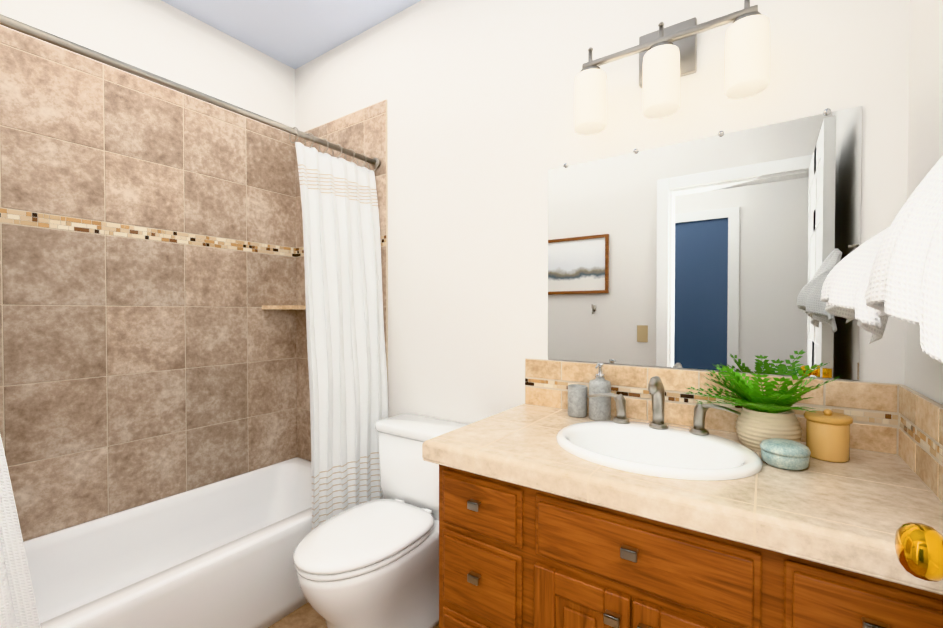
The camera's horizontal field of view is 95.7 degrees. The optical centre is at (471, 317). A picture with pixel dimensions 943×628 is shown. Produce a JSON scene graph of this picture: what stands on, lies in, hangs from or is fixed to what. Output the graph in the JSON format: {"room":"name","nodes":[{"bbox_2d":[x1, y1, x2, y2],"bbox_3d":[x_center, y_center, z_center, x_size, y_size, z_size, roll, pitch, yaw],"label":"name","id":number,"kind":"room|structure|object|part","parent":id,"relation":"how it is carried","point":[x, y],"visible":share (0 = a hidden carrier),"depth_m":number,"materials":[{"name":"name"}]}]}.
{"room":"bathroom","nodes":[
{"label":"bathroom","id":0,"kind":"room"},
{"bbox_2d":[0,0,294,134],"bbox_3d":[-1.880,-0.129,1.463,0.120,2.670,2.750,1,1,35],"label":"wall","id":1,"kind":"structure","parent":0,"point":[164,40],"depth_m":2.02,"materials":[{"name":"white paint"}]},
{"bbox_2d":[0,25,295,514],"bbox_3d":[-1.492,0.063,1.914,0.009,2.273,1.570,1,1,35],"label":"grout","id":2,"kind":"structure","parent":1,"relation":"attached to","point":[106,305],"depth_m":1.83,"materials":[{"name":"beige"}]},
{"bbox_2d":[0,208,295,256],"bbox_3d":[-1.492,-0.380,1.908,0.010,0.050,1.568,1,1,35],"label":"tile border","id":3,"kind":"object","parent":1,"relation":"attached to","point":[156,234],"depth_m":1.89,"materials":[{"name":"beige tile"}]},
{"bbox_2d":[0,26,296,540],"bbox_3d":[-1.492,-0.113,1.912,0.010,1.918,1.567,1,1,35],"label":"wall tile","id":4,"kind":"structure","parent":1,"relation":"attached to","point":[42,174],"depth_m":1.89,"materials":[{"name":"brown tile"}]},
{"bbox_2d":[161,0,420,68],"bbox_3d":[-0.756,-1.494,0.670,2.850,0.080,2.990,1,1,35],"label":"ceiling","id":5,"kind":"structure","parent":0,"point":[294,34],"depth_m":2.12,"materials":[{"name":"white paint"}]},
{"bbox_2d":[268,603,438,627],"bbox_3d":[-0.756,1.246,0.706,2.850,0.060,2.990,1,1,35],"label":"floor","id":6,"kind":"structure","parent":0,"point":[306,615],"depth_m":1.70,"materials":[{"name":"tile"}]},
{"bbox_2d":[23,457,311,627],"bbox_3d":[-1.186,1.022,1.716,0.728,0.362,1.546,1,1,35],"label":"bathtub","id":7,"kind":"object","parent":6,"relation":"on","point":[218,554],"visible":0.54,"depth_m":1.70,"materials":[{"name":"white ceramic"}]},
{"bbox_2d":[293,414,468,627],"bbox_3d":[-0.316,0.833,1.616,0.509,0.742,0.729,1,1,35],"label":"toilet","id":8,"kind":"object","parent":6,"relation":"on","point":[372,564],"visible":0.75,"depth_m":1.52,"materials":[{"name":"white ceramic"}]},
{"bbox_3d":[-0.390,0.796,1.522,0.360,0.018,0.481,1,1,35],"label":"seat","id":9,"kind":"part","parent":8,"relation":"part of","materials":[{"name":"white ceramic"}]},
{"bbox_3d":[-0.386,0.767,1.528,0.366,0.032,0.506,1,1,35],"label":"lid","id":10,"kind":"part","parent":8,"relation":"part of","materials":[{"name":"white ceramic"}]},
{"bbox_3d":[-0.324,1.005,1.620,0.352,0.397,0.699,1,1,35],"label":"bowl","id":11,"kind":"part","parent":8,"relation":"part of","materials":[{"name":"white ceramic"}]},
{"bbox_3d":[-0.175,0.651,1.832,0.470,0.300,0.196,1,1,35],"label":"tank","id":12,"kind":"part","parent":8,"relation":"part of","materials":[{"name":"white ceramic"}]},
{"bbox_3d":[-0.176,0.479,1.829,0.492,0.041,0.212,1,1,35],"label":"tank lid","id":13,"kind":"part","parent":8,"relation":"part of","materials":[{"name":"white ceramic"}]},
{"bbox_2d":[422,358,942,627],"bbox_3d":[0.477,0.689,1.152,1.087,1.042,0.597,1,1,35],"label":"bathroom vanity","id":14,"kind":"object","parent":6,"relation":"on","point":[661,498],"visible":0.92,"depth_m":0.97,"materials":[{"name":"brown wood"}]},
{"bbox_2d":[422,404,942,590],"bbox_3d":[0.477,0.373,1.148,1.087,0.050,0.597,1,1,35],"label":"countertop","id":15,"kind":"structure","parent":14,"relation":"on","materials":[{"name":"stone"}]},
{"bbox_2d":[568,384,587,417],"bbox_3d":[0.371,0.290,1.495,0.068,0.104,0.068,1,1,35],"label":"tumbler","id":16,"kind":"object","parent":15,"relation":"on","point":[577,400],"visible":1,"depth_m":1.47,"materials":[{"name":"ceramic"}]},
{"bbox_2d":[589,363,610,420],"bbox_3d":[0.434,0.248,1.445,0.072,0.190,0.077,1,1,35],"label":"soap dispenser","id":17,"kind":"object","parent":15,"relation":"on","point":[599,408],"visible":0.98,"depth_m":1.42,"materials":[{"name":"ceramic"}]},
{"bbox_2d":[556,421,762,480],"bbox_3d":[0.477,0.411,1.145,0.502,0.165,0.426,1,1,35],"label":"sink","id":18,"kind":"object","parent":15,"relation":"in","point":[654,451],"depth_m":1.17,"materials":[{"name":"white ceramic"}]},
{"bbox_2d":[587,376,740,434],"bbox_3d":[0.538,0.248,1.246,0.420,0.159,0.122,1,1,35],"label":"faucet","id":19,"kind":"object","parent":15,"relation":"on","point":[620,423],"depth_m":1.26,"materials":[{"name":"silver metal"}]},
{"bbox_2d":[686,364,838,451],"bbox_3d":[0.742,0.226,1.116,0.362,0.242,0.291,1,1,35],"label":"plant","id":20,"kind":"object","parent":15,"relation":"on","point":[769,414],"visible":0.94,"depth_m":1.09,"materials":[{"name":"green plant"}]},
{"bbox_3d":[0.793,0.295,1.144,0.148,0.103,0.148,1,1,35],"label":"pot","id":21,"kind":"part","parent":20,"relation":"part of","materials":[{"name":"beige ceramic"}]},
{"bbox_2d":[760,438,810,469],"bbox_3d":[0.742,0.320,1.012,0.098,0.057,0.098,1,1,35],"label":"lidded dish","id":22,"kind":"object","parent":15,"relation":"on","point":[786,454],"visible":1,"depth_m":0.98,"materials":[{"name":"ceramic"}]},
{"bbox_2d":[804,409,852,462],"bbox_3d":[0.889,0.288,1.065,0.094,0.120,0.094,1,1,35],"label":"jar","id":23,"kind":"object","parent":15,"relation":"on","point":[828,435],"visible":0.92,"depth_m":1.03,"materials":[{"name":"yellow ceramic"}]},
{"bbox_3d":[0.889,0.242,1.065,0.094,0.028,0.094,1,1,35],"label":"lid","id":24,"kind":"part","parent":23,"relation":"part of","materials":[{"name":"yellow ceramic"}]},
{"bbox_2d":[295,0,909,423],"bbox_3d":[0.058,-0.135,1.869,2.850,2.670,0.120,1,1,35],"label":"wall","id":25,"kind":"structure","parent":0,"point":[483,136],"depth_m":1.72,"materials":[{"name":"white paint"}]},
{"bbox_2d":[262,305,305,309],"bbox_3d":[-1.021,-0.058,2.402,0.210,0.022,0.210,1,1,35],"label":"corner shelf","id":26,"kind":"object","parent":25,"relation":"attached to","point":[288,307],"visible":0.77,"depth_m":2.35,"materials":[{"name":"stone"}]},
{"bbox_2d":[295,100,386,460],"bbox_3d":[-0.732,-0.118,2.335,0.757,1.918,0.010,1,1,35],"label":"wall tile","id":27,"kind":"structure","parent":25,"relation":"attached to","point":[367,138],"depth_m":2.32,"materials":[{"name":"brown tile"}]},
{"bbox_2d":[0,14,380,167],"bbox_3d":[-0.911,-0.765,1.503,0.048,0.048,1.548,1,1,35],"label":"curtain rod","id":28,"kind":"object","parent":27,"relation":"attached to","point":[24,28],"visible":0.94,"depth_m":1.36,"materials":[{"name":"silver metal"}]},
{"bbox_2d":[0,434,40,627],"bbox_3d":[-1.214,0.118,1.004,0.145,1.788,0.310,1,1,35],"label":"curtain","id":29,"kind":"object","parent":28,"relation":"hanging from","point":[18,608],"visible":1,"depth_m":1.05,"materials":[{"name":"white fabric"}]},
{"bbox_2d":[289,127,387,529],"bbox_3d":[-0.574,0.071,1.930,0.148,1.719,0.442,1,1,35],"label":"curtain","id":30,"kind":"object","parent":28,"relation":"hanging from","point":[348,382],"visible":0.9,"depth_m":1.90,"materials":[{"name":"white fabric"}]},
{"bbox_2d":[296,235,385,256],"bbox_3d":[-0.732,-0.386,2.332,0.758,0.050,0.010,1,1,35],"label":"tile border","id":31,"kind":"object","parent":25,"relation":"attached to","point":[383,238],"depth_m":2.50,"materials":[{"name":"beige tile"}]},
{"bbox_2d":[295,100,387,410],"bbox_3d":[-0.732,0.058,2.338,0.760,2.273,0.009,1,1,35],"label":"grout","id":32,"kind":"structure","parent":25,"relation":"attached to","point":[386,246],"depth_m":2.12,"materials":[{"name":"beige"}]},
{"bbox_2d":[574,0,769,134],"bbox_3d":[0.592,-0.781,1.323,0.544,0.302,0.155,1,1,35],"label":"sconce","id":33,"kind":"object","parent":25,"relation":"attached to","point":[667,58],"visible":1,"depth_m":1.26,"materials":[{"name":"white glass"}]},
{"bbox_3d":[0.397,-0.720,1.428,0.104,0.177,0.104,1,1,35],"label":"lamp shade","id":34,"kind":"part","parent":33,"relation":"part of","materials":[{"name":"white glass"}]},
{"bbox_3d":[0.578,-0.719,1.303,0.104,0.177,0.104,1,1,35],"label":"lamp shade","id":35,"kind":"part","parent":33,"relation":"part of","materials":[{"name":"white glass"}]},
{"bbox_3d":[0.759,-0.717,1.178,0.104,0.177,0.104,1,1,35],"label":"lamp shade","id":36,"kind":"part","parent":33,"relation":"part of","materials":[{"name":"white glass"}]},
{"bbox_2d":[548,106,861,379],"bbox_3d":[0.656,-0.204,1.373,0.887,0.729,0.010,1,1,35],"label":"mirror","id":37,"kind":"object","parent":25,"relation":"attached to","point":[732,250],"visible":1,"depth_m":1.31,"materials":[{"name":"white mirror"}]},
{"bbox_2d":[905,0,942,404],"bbox_3d":[0.367,-0.109,-0.087,0.120,2.670,2.750,1,1,35],"label":"wall","id":38,"kind":"structure","parent":0,"point":[923,373],"depth_m":0.97,"materials":[{"name":"white paint"}]},
{"bbox_2d":[820,156,942,363],"bbox_3d":[0.744,-0.106,0.733,0.211,0.328,0.636,1,1,35],"label":"hanging towels","id":39,"kind":"object","parent":38,"relation":"hanging from","point":[875,282],"visible":1,"depth_m":0.56,"materials":[{"name":"white fabric"}]},
{"bbox_3d":[0.155,-0.107,-0.250,0.045,2.670,0.120,1,1,35],"label":"wall","id":40,"kind":"structure","parent":0,"visible":0},
{"bbox_3d":[0.371,0.204,0.170,0.038,2.013,0.760,1,1,35],"label":"door","id":41,"kind":"structure","parent":40,"relation":"in","visible":0},
{"bbox_2d":[895,522,942,581],"bbox_3d":[0.527,0.254,0.463,0.103,0.066,0.105,1,1,35],"label":"door knob","id":42,"kind":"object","parent":41,"relation":"attached to","point":[919,549],"depth_m":0.45,"materials":[{"name":"gold metal"}]}
]}

